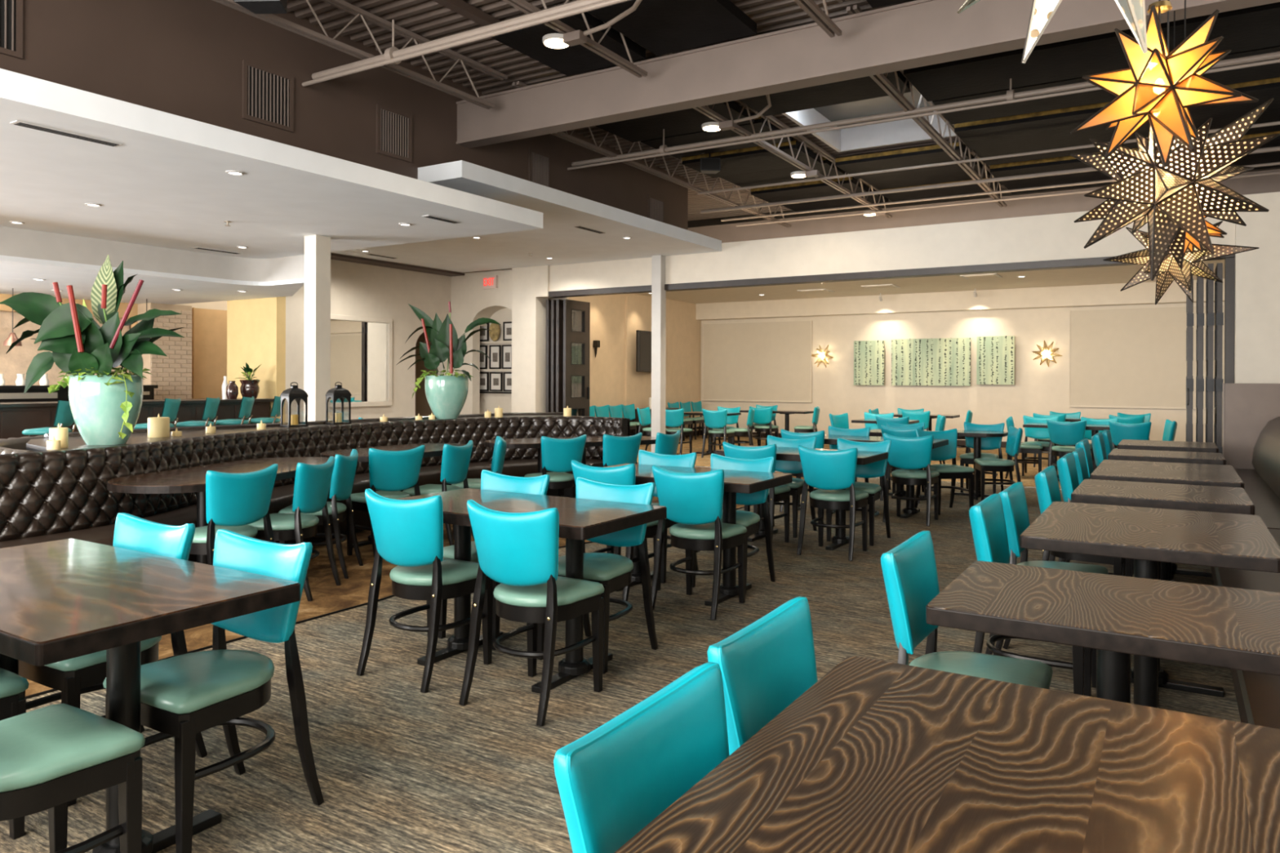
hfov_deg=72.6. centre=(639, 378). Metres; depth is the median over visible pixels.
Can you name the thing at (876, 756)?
dining table
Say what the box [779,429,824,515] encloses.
dining chair
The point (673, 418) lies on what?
dining chair
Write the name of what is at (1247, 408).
end panel
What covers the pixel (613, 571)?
dining chair
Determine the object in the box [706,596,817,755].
dining chair
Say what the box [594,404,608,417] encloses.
dining chair
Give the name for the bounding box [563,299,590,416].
door
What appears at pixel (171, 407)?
bar stool
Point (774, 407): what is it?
dining chair
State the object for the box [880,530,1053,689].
dining chair
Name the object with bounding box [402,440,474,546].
dining chair
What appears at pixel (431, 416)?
pillar candle
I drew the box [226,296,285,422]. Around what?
wall
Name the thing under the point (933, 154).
ceiling panel
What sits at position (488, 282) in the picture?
exit sign
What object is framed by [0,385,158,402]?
countertop
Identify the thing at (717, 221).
ceiling
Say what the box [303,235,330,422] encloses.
column
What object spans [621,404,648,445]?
dining chair
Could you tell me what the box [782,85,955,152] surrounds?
window
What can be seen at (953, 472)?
dining chair
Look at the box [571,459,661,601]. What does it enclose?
dining chair
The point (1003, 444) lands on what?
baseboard
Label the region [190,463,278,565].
dining chair
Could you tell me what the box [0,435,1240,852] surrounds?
floor
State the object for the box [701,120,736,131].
lamp
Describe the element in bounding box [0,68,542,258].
ceiling
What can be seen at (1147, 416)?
dining chair
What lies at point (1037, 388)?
wall
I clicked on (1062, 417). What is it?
dining chair
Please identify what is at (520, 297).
wall
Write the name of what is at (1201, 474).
dining table
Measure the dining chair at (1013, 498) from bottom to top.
0.855 m
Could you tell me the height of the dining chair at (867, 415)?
0.855 m
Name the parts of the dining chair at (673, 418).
backrest, seat rail, seat, leg, leg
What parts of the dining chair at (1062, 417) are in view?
leg, seat rail, backrest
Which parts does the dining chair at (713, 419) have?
leg, leg, backrest, seat rail, seat, leg, leg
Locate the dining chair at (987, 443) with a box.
[959,422,1004,493]
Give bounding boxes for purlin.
[431,0,501,26]
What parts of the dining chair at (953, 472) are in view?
leg, backrest, leg, seat, leg, seat rail, leg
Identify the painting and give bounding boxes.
[853,340,884,385]
[891,337,970,386]
[976,335,1014,384]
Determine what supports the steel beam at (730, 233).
attached to the wall
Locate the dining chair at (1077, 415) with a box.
[1049,411,1080,446]
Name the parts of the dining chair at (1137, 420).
backrest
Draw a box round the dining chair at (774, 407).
[751,404,777,445]
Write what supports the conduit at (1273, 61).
attached to the wall
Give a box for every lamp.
[2,288,22,346]
[542,30,586,48]
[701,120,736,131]
[790,169,819,177]
[863,211,887,216]
[956,0,1147,63]
[1070,0,1258,167]
[1070,0,1279,280]
[1102,10,1258,304]
[1143,0,1226,256]
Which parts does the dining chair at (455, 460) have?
seat, leg, backrest, leg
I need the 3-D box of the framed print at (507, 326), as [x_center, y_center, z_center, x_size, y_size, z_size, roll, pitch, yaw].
[-2.445,-0.893,16.270,0.270,0.350,0.025,0,0,32]
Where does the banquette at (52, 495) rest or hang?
on the floor
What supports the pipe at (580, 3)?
attached to the wall
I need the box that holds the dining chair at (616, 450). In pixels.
[603,432,642,466]
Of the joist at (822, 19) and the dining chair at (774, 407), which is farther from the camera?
the dining chair at (774, 407)
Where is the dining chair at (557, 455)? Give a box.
[524,434,586,497]
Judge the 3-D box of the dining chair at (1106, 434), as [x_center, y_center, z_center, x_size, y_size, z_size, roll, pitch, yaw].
[4.943,0.962,8.873,0.478,0.855,0.472,0,0,32]
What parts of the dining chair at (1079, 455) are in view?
backrest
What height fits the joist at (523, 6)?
0.385 m
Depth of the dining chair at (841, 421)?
13.45 m
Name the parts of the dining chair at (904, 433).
leg, leg, backrest, leg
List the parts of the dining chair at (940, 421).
backrest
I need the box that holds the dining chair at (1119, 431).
[1108,420,1151,448]
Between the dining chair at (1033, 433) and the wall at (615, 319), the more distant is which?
the wall at (615, 319)
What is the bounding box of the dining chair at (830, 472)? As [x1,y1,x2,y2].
[796,444,868,560]
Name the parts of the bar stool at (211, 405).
seat, backrest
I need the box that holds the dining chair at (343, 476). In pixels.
[278,448,363,578]
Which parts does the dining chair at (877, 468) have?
leg, seat, backrest, leg, seat rail, leg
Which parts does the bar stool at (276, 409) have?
seat, backrest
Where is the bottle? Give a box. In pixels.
[222,376,227,399]
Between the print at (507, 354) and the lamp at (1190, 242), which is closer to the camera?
the lamp at (1190, 242)
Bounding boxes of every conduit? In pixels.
[302,0,630,86]
[567,58,1279,170]
[583,0,642,35]
[697,121,1279,195]
[720,161,1279,221]
[733,94,771,123]
[736,171,1279,226]
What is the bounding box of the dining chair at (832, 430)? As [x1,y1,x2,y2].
[828,426,870,504]
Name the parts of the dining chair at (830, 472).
leg, leg, backrest, seat rail, seat, leg, leg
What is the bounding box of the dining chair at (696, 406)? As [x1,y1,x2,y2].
[690,400,713,438]
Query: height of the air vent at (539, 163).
0.440 m
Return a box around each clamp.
[384,19,401,65]
[658,128,668,153]
[1006,78,1014,100]
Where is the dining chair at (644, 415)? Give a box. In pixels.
[636,407,666,450]
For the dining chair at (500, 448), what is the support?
on the floor
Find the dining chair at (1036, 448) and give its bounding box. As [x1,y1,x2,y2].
[1004,416,1042,479]
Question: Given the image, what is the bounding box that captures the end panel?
[1222,382,1279,469]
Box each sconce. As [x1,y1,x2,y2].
[593,340,599,357]
[811,344,833,367]
[1032,340,1062,367]
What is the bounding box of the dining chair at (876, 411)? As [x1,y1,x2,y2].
[868,408,879,413]
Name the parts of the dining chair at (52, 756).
leg, seat rail, seat, leg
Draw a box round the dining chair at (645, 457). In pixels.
[613,449,698,582]
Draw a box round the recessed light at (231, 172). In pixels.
[226,170,244,175]
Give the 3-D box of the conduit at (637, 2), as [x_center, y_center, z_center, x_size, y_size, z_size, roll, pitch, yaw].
[-0.056,-2.874,6.423,0.155,0.344,1.192,0,0,-35]
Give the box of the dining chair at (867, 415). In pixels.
[864,412,893,430]
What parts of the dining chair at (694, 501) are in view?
leg, backrest, leg, seat rail, seat, leg, leg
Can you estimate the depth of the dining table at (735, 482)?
5.46 m
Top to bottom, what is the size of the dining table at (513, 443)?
0.760 m
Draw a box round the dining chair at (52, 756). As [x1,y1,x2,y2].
[0,702,145,852]
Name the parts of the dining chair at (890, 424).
backrest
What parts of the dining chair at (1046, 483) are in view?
leg, backrest, leg, seat rail, leg, leg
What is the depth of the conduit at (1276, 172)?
13.36 m
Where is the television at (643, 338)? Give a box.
[635,329,651,372]
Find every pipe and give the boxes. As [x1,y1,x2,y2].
[191,307,195,399]
[311,0,608,79]
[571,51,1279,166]
[700,146,1279,213]
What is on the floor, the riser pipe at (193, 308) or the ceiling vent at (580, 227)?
the riser pipe at (193, 308)
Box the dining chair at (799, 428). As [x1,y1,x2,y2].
[794,406,819,432]
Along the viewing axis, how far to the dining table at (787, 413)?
16.91 m
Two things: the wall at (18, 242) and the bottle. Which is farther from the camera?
the bottle
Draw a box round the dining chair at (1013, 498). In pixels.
[993,481,1107,688]
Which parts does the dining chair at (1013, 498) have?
leg, backrest, leg, seat, leg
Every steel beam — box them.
[456,0,1279,148]
[687,168,1279,243]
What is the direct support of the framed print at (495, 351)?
on the ledge at (480, 370)
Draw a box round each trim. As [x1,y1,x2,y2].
[25,504,753,698]
[548,253,1235,383]
[637,462,1061,489]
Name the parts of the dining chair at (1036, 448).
leg, backrest, seat rail, seat, leg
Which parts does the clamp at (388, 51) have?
hanger rod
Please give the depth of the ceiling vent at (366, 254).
14.03 m
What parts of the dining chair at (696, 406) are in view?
backrest, leg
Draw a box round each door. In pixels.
[546,299,551,412]
[551,299,574,415]
[555,299,582,416]
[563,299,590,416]
[1186,275,1193,441]
[1195,275,1204,442]
[1205,263,1214,442]
[1213,262,1223,454]
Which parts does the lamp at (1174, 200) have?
cord, lead frame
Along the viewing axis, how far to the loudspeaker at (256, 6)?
6.29 m
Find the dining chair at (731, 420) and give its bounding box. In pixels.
[712,406,740,449]
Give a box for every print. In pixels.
[480,323,488,341]
[480,329,484,335]
[480,345,487,368]
[480,372,488,391]
[488,345,501,368]
[489,372,502,391]
[492,352,497,361]
[493,377,498,385]
[502,321,511,340]
[502,344,511,368]
[503,372,511,391]
[505,352,510,361]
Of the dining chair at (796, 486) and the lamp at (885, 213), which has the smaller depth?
the dining chair at (796, 486)
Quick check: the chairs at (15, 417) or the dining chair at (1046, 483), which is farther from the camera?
the chairs at (15, 417)
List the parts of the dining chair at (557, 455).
leg, seat, seat rail, leg, backrest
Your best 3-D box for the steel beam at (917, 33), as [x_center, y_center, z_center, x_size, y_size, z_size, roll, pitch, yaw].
[1.605,-2.725,7.239,8.250,0.450,0.210,0,0,32]
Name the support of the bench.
on the floor
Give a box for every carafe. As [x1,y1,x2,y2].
[0,373,4,385]
[15,373,25,385]
[39,373,48,385]
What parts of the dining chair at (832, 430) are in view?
backrest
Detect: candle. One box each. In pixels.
[46,435,60,449]
[48,423,68,448]
[147,413,169,437]
[171,427,182,436]
[205,423,215,433]
[257,420,266,429]
[290,414,297,424]
[335,412,342,422]
[379,414,387,422]
[415,413,422,420]
[428,413,435,419]
[484,408,491,417]
[494,406,502,417]
[563,406,571,416]
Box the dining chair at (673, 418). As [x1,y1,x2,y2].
[665,408,692,454]
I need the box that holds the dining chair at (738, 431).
[728,407,755,445]
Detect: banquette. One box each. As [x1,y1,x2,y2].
[0,416,627,562]
[0,435,44,453]
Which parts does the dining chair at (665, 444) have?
backrest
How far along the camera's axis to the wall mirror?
14.70 m
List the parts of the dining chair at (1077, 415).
backrest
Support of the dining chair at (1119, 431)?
on the floor
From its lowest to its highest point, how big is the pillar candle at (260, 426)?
0.080 m
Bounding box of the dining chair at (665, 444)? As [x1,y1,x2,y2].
[654,430,680,500]
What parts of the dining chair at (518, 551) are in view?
leg, backrest, leg, leg, seat rail, seat, leg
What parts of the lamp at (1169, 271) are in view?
cord, lead frame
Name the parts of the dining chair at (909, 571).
leg, backrest, leg, seat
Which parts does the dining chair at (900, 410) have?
backrest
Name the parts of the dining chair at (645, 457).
leg, leg, seat, leg, backrest, seat rail, leg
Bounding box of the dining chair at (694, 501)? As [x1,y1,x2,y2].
[651,465,746,620]
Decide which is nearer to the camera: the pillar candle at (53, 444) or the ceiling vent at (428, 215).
the pillar candle at (53, 444)
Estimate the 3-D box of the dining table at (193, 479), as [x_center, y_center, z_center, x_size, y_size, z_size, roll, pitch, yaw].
[-2.668,0.981,5.811,0.800,0.760,1.840,0,0,12]
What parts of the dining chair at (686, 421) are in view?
backrest, seat rail, seat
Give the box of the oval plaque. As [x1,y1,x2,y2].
[488,323,499,341]
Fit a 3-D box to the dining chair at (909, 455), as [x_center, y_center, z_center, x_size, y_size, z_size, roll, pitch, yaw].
[2.642,0.954,8.462,0.472,0.855,0.478,0,0,32]
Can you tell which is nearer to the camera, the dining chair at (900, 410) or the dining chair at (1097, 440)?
the dining chair at (1097, 440)
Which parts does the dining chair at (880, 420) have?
backrest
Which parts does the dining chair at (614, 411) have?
backrest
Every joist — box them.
[212,0,507,109]
[502,0,647,77]
[511,80,791,227]
[663,52,892,217]
[793,0,849,37]
[846,4,1006,207]
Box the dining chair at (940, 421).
[934,414,946,464]
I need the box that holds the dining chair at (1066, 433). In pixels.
[1046,419,1086,467]
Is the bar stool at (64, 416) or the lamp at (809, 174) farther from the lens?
the lamp at (809, 174)
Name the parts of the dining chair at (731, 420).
seat, backrest, leg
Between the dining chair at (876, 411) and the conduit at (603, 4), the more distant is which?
the dining chair at (876, 411)
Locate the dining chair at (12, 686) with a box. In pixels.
[0,667,29,839]
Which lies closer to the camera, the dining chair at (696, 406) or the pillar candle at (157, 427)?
the pillar candle at (157, 427)
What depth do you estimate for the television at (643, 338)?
18.50 m
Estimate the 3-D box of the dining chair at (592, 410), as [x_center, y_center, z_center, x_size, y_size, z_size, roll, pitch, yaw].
[-0.878,0.942,16.633,0.478,0.855,0.472,0,0,32]
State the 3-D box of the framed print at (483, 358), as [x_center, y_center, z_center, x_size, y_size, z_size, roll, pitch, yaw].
[-3.022,-0.415,16.623,0.260,0.450,0.025,0,0,32]
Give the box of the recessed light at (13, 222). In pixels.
[8,221,24,224]
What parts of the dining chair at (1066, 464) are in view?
leg, backrest, leg, leg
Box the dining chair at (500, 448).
[451,435,506,539]
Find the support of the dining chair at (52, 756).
on the floor
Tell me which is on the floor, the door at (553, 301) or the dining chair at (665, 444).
the dining chair at (665, 444)
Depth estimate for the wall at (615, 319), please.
18.69 m
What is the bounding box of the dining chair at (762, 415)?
[749,406,778,445]
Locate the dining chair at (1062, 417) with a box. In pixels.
[1032,413,1066,466]
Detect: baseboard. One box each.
[680,430,701,437]
[701,430,1117,448]
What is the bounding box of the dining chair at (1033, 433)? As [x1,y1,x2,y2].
[1022,415,1058,475]
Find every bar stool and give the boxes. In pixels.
[22,400,75,436]
[133,397,180,429]
[175,396,220,426]
[213,395,254,425]
[247,395,284,423]
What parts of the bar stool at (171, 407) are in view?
seat, backrest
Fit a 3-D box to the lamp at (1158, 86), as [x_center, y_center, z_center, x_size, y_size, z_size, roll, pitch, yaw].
[1.905,-1.953,3.195,0.518,2.340,0.547,0,0,-28]
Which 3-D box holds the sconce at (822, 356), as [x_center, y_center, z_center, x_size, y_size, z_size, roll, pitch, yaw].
[4.082,-0.513,19.562,0.529,0.520,0.375,0,0,32]
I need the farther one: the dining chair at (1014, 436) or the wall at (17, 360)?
the wall at (17, 360)
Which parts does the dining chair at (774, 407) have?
backrest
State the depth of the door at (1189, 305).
10.42 m
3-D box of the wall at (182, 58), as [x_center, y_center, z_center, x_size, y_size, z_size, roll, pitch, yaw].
[-3.547,-2.485,6.874,0.150,1.435,16.200,0,0,32]
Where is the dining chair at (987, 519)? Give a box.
[968,493,1091,696]
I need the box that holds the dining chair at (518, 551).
[458,499,604,726]
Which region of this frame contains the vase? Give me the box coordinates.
[226,381,238,399]
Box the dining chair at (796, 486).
[753,435,817,537]
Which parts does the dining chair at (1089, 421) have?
backrest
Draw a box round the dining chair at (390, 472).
[346,444,425,558]
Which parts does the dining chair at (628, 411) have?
backrest, seat rail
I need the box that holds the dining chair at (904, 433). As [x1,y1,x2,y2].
[880,425,926,503]
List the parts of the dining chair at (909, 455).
leg, leg, backrest, seat rail, seat, leg, leg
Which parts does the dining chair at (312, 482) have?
seat, seat rail, leg, backrest, leg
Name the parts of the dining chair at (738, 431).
seat, seat rail, leg, backrest, leg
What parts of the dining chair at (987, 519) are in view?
leg, backrest, leg, leg, leg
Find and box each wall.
[0,0,688,230]
[0,226,304,281]
[0,293,226,399]
[0,311,128,385]
[26,412,630,536]
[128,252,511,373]
[137,302,191,399]
[191,307,192,398]
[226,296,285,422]
[284,259,450,422]
[415,332,438,416]
[450,265,568,414]
[549,191,1279,383]
[568,293,701,431]
[695,278,1224,320]
[701,301,1224,446]
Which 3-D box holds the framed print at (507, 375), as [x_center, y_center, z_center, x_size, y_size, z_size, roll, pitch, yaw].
[-2.436,0.052,16.262,0.280,0.360,0.025,0,0,32]
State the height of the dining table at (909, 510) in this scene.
0.760 m
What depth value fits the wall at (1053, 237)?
11.49 m
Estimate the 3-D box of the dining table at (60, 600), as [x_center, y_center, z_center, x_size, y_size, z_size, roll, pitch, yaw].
[-1.767,0.984,2.648,1.343,0.760,0.710,0,0,32]
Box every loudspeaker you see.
[233,0,287,13]
[700,153,720,173]
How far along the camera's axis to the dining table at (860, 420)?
13.05 m
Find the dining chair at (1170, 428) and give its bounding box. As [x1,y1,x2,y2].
[1162,419,1177,440]
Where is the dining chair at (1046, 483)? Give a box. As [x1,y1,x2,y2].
[1034,465,1125,576]
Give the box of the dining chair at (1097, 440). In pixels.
[1091,431,1106,466]
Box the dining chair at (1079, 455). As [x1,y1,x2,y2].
[1066,447,1133,573]
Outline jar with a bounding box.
[648,397,651,408]
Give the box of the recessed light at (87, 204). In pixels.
[84,203,101,206]
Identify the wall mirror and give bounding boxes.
[329,314,392,408]
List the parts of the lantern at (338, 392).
frame, frame, frame, frame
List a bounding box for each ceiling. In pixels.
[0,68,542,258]
[0,254,304,304]
[287,0,1260,221]
[330,253,464,276]
[331,160,721,272]
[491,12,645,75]
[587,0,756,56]
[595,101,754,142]
[634,259,1224,303]
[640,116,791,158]
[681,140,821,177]
[687,167,1279,227]
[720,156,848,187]
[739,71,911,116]
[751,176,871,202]
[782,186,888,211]
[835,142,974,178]
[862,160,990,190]
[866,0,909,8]
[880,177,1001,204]
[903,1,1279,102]
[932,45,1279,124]
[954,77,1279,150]
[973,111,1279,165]
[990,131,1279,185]
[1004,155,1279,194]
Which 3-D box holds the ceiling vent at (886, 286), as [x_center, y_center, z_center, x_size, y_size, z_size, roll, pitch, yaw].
[4.720,-1.804,17.053,0.600,0.020,0.600,0,0,32]
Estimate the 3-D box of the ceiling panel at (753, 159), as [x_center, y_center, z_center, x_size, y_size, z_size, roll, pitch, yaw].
[1.543,-3.022,12.050,1.670,0.095,0.956,0,0,32]
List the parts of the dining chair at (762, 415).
leg, backrest, seat rail, seat, leg, leg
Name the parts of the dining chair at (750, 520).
leg, seat, backrest, leg, seat rail, leg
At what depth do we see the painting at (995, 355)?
17.68 m
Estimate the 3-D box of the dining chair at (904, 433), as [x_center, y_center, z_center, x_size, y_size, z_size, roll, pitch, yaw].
[3.033,0.955,9.959,0.472,0.855,0.478,0,0,32]
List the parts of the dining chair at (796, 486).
leg, backrest, seat, leg, seat rail, leg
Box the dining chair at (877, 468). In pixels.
[826,438,891,546]
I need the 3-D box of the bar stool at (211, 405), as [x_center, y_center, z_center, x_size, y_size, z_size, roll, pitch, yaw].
[-5.926,0.798,11.708,0.480,1.107,0.430,0,0,-6]
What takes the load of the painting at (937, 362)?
attached to the wall at (1037, 388)
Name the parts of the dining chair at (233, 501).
leg, seat rail, seat, backrest, leg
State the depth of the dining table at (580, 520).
4.06 m
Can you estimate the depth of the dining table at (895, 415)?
15.17 m
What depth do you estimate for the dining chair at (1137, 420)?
13.04 m
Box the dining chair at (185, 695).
[102,528,324,852]
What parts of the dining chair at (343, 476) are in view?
leg, seat, seat rail, leg, backrest, leg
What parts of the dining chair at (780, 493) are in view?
leg, backrest, leg, seat rail, seat, leg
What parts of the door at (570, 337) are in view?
handle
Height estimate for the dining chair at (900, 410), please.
0.855 m
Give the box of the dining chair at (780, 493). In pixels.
[722,441,791,542]
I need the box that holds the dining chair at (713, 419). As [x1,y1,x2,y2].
[701,408,734,457]
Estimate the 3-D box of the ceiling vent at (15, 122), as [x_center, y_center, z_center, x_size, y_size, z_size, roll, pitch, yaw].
[-3.737,-1.598,5.698,0.090,0.008,0.640,0,0,32]
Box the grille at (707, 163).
[702,158,719,169]
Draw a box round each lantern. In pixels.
[280,382,308,427]
[324,382,351,424]
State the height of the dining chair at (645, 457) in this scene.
0.855 m
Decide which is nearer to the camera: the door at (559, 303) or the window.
the window
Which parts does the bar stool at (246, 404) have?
seat, backrest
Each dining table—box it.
[0,538,300,852]
[106,457,328,564]
[320,443,475,547]
[394,488,666,693]
[484,435,656,472]
[573,463,792,605]
[613,656,1279,852]
[684,411,741,455]
[715,445,888,550]
[739,409,813,445]
[823,434,948,518]
[851,418,919,471]
[869,429,924,498]
[883,413,959,431]
[925,560,1279,703]
[954,430,1008,498]
[1019,501,1279,707]
[1022,422,1110,481]
[1065,417,1144,422]
[1071,479,1254,580]
[1089,459,1244,581]
[1107,448,1226,465]
[1117,439,1218,453]
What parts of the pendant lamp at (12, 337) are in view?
lamp shade, cord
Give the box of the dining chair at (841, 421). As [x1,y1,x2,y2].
[829,413,848,428]
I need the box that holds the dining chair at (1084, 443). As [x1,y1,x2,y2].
[1075,438,1093,479]
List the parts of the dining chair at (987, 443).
leg, leg, seat rail, seat, backrest, leg, leg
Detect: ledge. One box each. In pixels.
[480,341,511,343]
[480,369,511,371]
[480,391,511,393]
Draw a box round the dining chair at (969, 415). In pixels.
[945,409,973,460]
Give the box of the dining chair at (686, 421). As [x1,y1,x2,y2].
[667,401,693,440]
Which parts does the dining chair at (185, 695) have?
leg, seat, seat rail, leg, backrest, leg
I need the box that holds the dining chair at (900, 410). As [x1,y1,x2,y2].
[897,408,924,417]
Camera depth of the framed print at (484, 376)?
16.58 m
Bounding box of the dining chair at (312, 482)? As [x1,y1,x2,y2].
[247,456,341,601]
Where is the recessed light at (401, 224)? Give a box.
[398,222,411,226]
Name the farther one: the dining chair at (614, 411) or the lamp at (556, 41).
the dining chair at (614, 411)
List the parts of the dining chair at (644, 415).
backrest, leg, seat rail, seat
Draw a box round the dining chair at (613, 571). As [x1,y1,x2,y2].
[537,476,657,673]
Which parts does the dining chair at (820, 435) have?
leg, seat rail, leg, backrest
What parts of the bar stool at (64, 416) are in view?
seat, backrest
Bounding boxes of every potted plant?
[0,254,184,444]
[235,362,260,399]
[396,301,500,419]
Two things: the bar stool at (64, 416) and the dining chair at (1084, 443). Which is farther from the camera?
the bar stool at (64, 416)
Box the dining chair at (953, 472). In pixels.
[914,428,973,515]
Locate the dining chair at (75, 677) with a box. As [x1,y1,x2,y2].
[18,512,207,806]
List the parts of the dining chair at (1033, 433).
leg, leg, seat, backrest, seat rail, leg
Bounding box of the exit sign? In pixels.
[482,275,497,288]
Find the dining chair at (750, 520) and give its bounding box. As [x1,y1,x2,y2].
[692,453,775,594]
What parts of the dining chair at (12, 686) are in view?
seat rail, seat, leg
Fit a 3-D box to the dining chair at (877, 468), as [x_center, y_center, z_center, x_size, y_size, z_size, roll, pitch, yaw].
[1.868,0.951,7.468,0.472,0.855,0.478,0,0,32]
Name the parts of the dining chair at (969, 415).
seat rail, backrest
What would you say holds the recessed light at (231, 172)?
in the ceiling at (168, 184)
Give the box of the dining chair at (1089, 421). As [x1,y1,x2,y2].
[1080,417,1118,453]
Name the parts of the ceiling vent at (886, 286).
plate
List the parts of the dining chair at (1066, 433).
leg, leg, seat rail, seat, backrest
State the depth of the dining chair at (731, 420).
16.46 m
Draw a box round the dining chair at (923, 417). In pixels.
[901,410,930,431]
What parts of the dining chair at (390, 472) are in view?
leg, seat rail, leg, seat, backrest, leg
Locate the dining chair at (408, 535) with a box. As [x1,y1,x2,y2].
[355,488,493,693]
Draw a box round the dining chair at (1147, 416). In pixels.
[1117,412,1151,439]
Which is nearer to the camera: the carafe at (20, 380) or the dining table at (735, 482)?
the dining table at (735, 482)
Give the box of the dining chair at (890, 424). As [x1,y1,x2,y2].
[880,421,924,492]
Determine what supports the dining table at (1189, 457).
on the floor
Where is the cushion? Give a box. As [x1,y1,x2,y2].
[1252,416,1279,497]
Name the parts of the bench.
seat, seat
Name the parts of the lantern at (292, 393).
frame, frame, frame, frame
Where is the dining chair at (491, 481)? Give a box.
[438,469,550,649]
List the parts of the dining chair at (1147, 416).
backrest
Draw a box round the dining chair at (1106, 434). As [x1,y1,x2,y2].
[1102,430,1113,459]
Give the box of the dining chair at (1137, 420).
[1108,414,1144,446]
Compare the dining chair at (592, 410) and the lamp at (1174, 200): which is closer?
the lamp at (1174, 200)
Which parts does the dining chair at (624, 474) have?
backrest, leg, leg, seat rail, seat, leg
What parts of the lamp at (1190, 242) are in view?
lead frame, cord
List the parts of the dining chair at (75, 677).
leg, seat rail, seat, leg, backrest, leg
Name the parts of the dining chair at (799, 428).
seat rail, seat, backrest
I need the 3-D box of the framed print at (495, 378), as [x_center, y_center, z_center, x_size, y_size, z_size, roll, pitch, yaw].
[-2.717,0.051,16.434,0.300,0.360,0.025,0,0,32]
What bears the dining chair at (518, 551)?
on the floor
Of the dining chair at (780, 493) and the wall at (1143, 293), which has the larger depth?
the wall at (1143, 293)
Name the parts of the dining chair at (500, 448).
seat, backrest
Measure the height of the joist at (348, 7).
0.385 m
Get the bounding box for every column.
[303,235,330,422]
[651,254,666,453]
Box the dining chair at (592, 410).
[589,405,595,416]
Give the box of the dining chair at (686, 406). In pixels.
[679,401,704,439]
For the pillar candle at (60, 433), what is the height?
0.155 m
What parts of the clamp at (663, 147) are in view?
hanger rod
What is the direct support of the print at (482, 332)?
attached to the framed print at (484, 335)
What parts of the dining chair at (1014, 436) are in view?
leg, leg, seat rail, seat, leg, backrest, leg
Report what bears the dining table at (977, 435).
on the floor
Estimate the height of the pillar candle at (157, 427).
0.175 m
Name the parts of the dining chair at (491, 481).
leg, seat, leg, backrest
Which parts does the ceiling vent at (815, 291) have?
plate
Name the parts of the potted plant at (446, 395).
pot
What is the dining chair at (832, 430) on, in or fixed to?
on the floor
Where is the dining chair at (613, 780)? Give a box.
[553,662,728,852]
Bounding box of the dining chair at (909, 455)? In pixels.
[882,433,939,526]
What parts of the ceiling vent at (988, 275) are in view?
plate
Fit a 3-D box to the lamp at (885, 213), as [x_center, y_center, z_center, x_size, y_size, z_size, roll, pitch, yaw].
[3.813,-2.681,14.150,0.375,0.068,0.230,0,0,32]
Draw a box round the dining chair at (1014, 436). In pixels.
[973,425,1022,501]
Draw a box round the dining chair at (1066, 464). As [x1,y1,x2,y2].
[1057,453,1133,577]
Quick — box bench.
[1210,416,1279,728]
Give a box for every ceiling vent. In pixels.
[9,120,123,146]
[192,247,241,253]
[365,253,398,258]
[422,214,461,223]
[573,226,605,233]
[797,288,835,293]
[861,284,900,288]
[960,273,1002,279]
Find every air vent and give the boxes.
[0,0,22,59]
[241,59,293,132]
[375,103,412,163]
[528,148,551,187]
[647,194,664,222]
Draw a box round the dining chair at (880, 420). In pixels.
[875,415,909,471]
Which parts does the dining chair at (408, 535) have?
leg, backrest, leg, leg, seat, seat rail, leg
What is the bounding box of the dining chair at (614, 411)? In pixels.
[608,404,636,435]
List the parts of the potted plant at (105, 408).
stem, pot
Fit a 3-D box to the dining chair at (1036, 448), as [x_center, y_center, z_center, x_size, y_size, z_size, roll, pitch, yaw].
[5.382,0.963,12.211,0.478,0.855,0.472,0,0,24]
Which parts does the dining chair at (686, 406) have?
backrest, seat, leg, seat rail, leg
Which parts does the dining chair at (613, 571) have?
leg, leg, seat rail, seat, leg, backrest, leg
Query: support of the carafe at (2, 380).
on the countertop
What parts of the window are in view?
blackout lid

